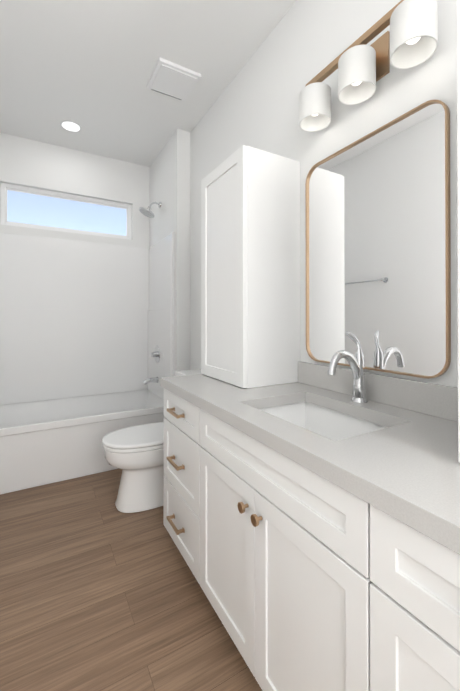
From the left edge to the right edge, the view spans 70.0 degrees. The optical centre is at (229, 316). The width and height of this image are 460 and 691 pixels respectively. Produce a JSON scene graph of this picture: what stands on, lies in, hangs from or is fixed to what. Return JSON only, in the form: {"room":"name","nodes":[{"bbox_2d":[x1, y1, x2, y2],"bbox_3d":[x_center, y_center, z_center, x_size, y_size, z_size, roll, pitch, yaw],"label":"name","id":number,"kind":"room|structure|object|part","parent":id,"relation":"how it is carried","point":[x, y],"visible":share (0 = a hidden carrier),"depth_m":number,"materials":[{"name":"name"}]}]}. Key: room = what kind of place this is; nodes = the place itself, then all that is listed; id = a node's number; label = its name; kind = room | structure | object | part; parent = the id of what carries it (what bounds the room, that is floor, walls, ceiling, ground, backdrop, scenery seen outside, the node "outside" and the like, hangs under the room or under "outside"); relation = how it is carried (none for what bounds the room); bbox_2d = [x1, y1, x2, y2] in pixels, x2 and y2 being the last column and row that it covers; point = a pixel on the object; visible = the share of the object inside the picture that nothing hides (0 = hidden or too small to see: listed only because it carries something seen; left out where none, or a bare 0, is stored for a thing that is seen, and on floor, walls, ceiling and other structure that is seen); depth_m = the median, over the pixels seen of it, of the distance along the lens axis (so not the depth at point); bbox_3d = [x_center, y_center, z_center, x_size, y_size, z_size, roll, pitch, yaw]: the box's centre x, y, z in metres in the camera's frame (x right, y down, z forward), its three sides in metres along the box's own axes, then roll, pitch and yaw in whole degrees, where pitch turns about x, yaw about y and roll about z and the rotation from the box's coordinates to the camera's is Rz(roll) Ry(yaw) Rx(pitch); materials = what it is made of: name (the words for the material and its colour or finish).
{"room":"bathroom","nodes":[
{"label":"bathroom","id":0,"kind":"room"},
{"bbox_2d":[0,132,149,247],"bbox_3d":[-1.516,-0.199,3.287,1.649,2.880,0.120,0,0,-30],"label":"wall","id":1,"kind":"structure","parent":0,"point":[26,162],"depth_m":3.22,"materials":[{"name":"white paint"}]},
{"bbox_2d":[0,183,131,239],"bbox_3d":[-1.573,-1.014,3.264,1.162,0.388,0.040,0,0,-30],"label":"window","id":2,"kind":"structure","parent":1,"relation":"in","point":[5,187],"depth_m":3.20,"materials":[{"name":"white plastic"}]},
{"bbox_2d":[0,469,261,690],"bbox_3d":[-0.264,1.279,1.103,1.889,0.100,5.140,0,0,-30],"label":"floor","id":3,"kind":"structure","parent":0,"point":[99,591],"depth_m":1.41,"materials":[{"name":"wood"}]},
{"bbox_2d":[0,202,173,494],"bbox_3d":[-1.345,0.049,2.862,1.522,2.380,0.783,0,0,-30],"label":"bathtub","id":4,"kind":"object","parent":3,"relation":"on","point":[86,346],"visible":0.92,"depth_m":3.10,"materials":[{"name":"white plastic"}]},
{"bbox_3d":[-0.778,0.624,3.200,0.146,0.068,0.060,0,0,-30],"label":"spout","id":5,"kind":"part","parent":4,"relation":"part of","materials":[{"name":"silver metal"}]},
{"bbox_2d":[102,369,200,512],"bbox_3d":[-0.467,0.824,2.281,0.792,0.823,0.450,0,0,-30],"label":"toilet","id":6,"kind":"object","parent":3,"relation":"on","point":[135,454],"visible":0.5,"depth_m":2.09,"materials":[{"name":"white ceramic"}]},
{"bbox_2d":[160,384,459,690],"bbox_3d":[0.318,0.801,1.135,0.606,0.856,1.811,0,0,-30],"label":"bathroom vanity","id":7,"kind":"object","parent":3,"relation":"on","point":[311,517],"depth_m":0.84,"materials":[{"name":"white paint"}]},
{"bbox_2d":[160,368,459,543],"bbox_3d":[0.326,0.351,1.146,0.583,0.044,1.828,0,0,-30],"label":"countertop","id":8,"kind":"structure","parent":7,"relation":"on","point":[409,464],"depth_m":0.86,"materials":[{"name":"grey stone"}]},
{"bbox_2d":[256,400,383,435],"bbox_3d":[0.306,0.445,1.158,0.376,0.168,0.516,0,0,-30],"label":"sink","id":9,"kind":"object","parent":8,"relation":"in","point":[331,421],"depth_m":1.36,"materials":[{"name":"white ceramic"}]},
{"bbox_2d":[324,332,371,403],"bbox_3d":[0.447,0.193,1.255,0.197,0.273,0.067,0,0,-30],"label":"faucet","id":10,"kind":"object","parent":8,"relation":"on","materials":[{"name":"silver metal"}]},
{"bbox_2d":[0,0,295,166],"bbox_3d":[-0.264,-1.700,1.119,1.889,0.100,5.140,0,0,-30],"label":"ceiling","id":11,"kind":"structure","parent":0,"point":[88,66],"depth_m":2.12,"materials":[{"name":"white paint"}]},
{"bbox_2d":[60,120,80,131],"bbox_3d":[-1.368,-1.637,2.826,0.164,0.008,0.164,0,0,-30],"label":"recessed light","id":12,"kind":"object","parent":11,"relation":"in","point":[68,125],"visible":1,"depth_m":2.81,"materials":[{"name":"white plastic"}]},
{"bbox_2d":[147,57,200,101],"bbox_3d":[-0.393,-1.629,2.279,0.290,0.030,0.290,0,0,-30],"label":"fan","id":13,"kind":"object","parent":11,"relation":"attached to","point":[172,79],"visible":0.98,"depth_m":2.25,"materials":[{"name":"white plastic"}]},
{"bbox_2d":[149,129,189,375],"bbox_3d":[-0.617,-0.199,3.251,0.124,2.880,0.840,0,0,-30],"label":"wall","id":14,"kind":"structure","parent":0,"point":[169,184],"depth_m":2.91,"materials":[{"name":"white paint"}]},
{"bbox_2d":[190,0,457,386],"bbox_3d":[0.502,-0.208,1.552,0.120,2.880,5.140,0,0,-30],"label":"wall","id":15,"kind":"structure","parent":0,"point":[256,102],"depth_m":1.65,"materials":[{"name":"white paint"}]},
{"bbox_2d":[299,0,437,131],"bbox_3d":[0.500,-0.973,1.275,0.162,0.223,0.580,0,0,-30],"label":"sconce","id":16,"kind":"object","parent":15,"relation":"attached to","point":[409,40],"visible":1,"depth_m":1.21,"materials":[{"name":"white glass"}]},
{"bbox_2d":[305,100,450,378],"bbox_3d":[0.543,-0.259,1.342,0.016,0.940,0.654,0,0,-30],"label":"mirror","id":17,"kind":"object","parent":15,"relation":"attached to","point":[378,268],"visible":0.96,"depth_m":1.25,"materials":[{"name":"brown metal"}]},
{"bbox_2d":[296,360,459,419],"bbox_3d":[0.572,0.278,1.284,0.020,0.104,0.888,0,0,-30],"label":"backsplash","id":18,"kind":"structure","parent":15,"relation":"attached to","point":[434,399],"depth_m":1.17,"materials":[{"name":"grey stone"}]}
]}

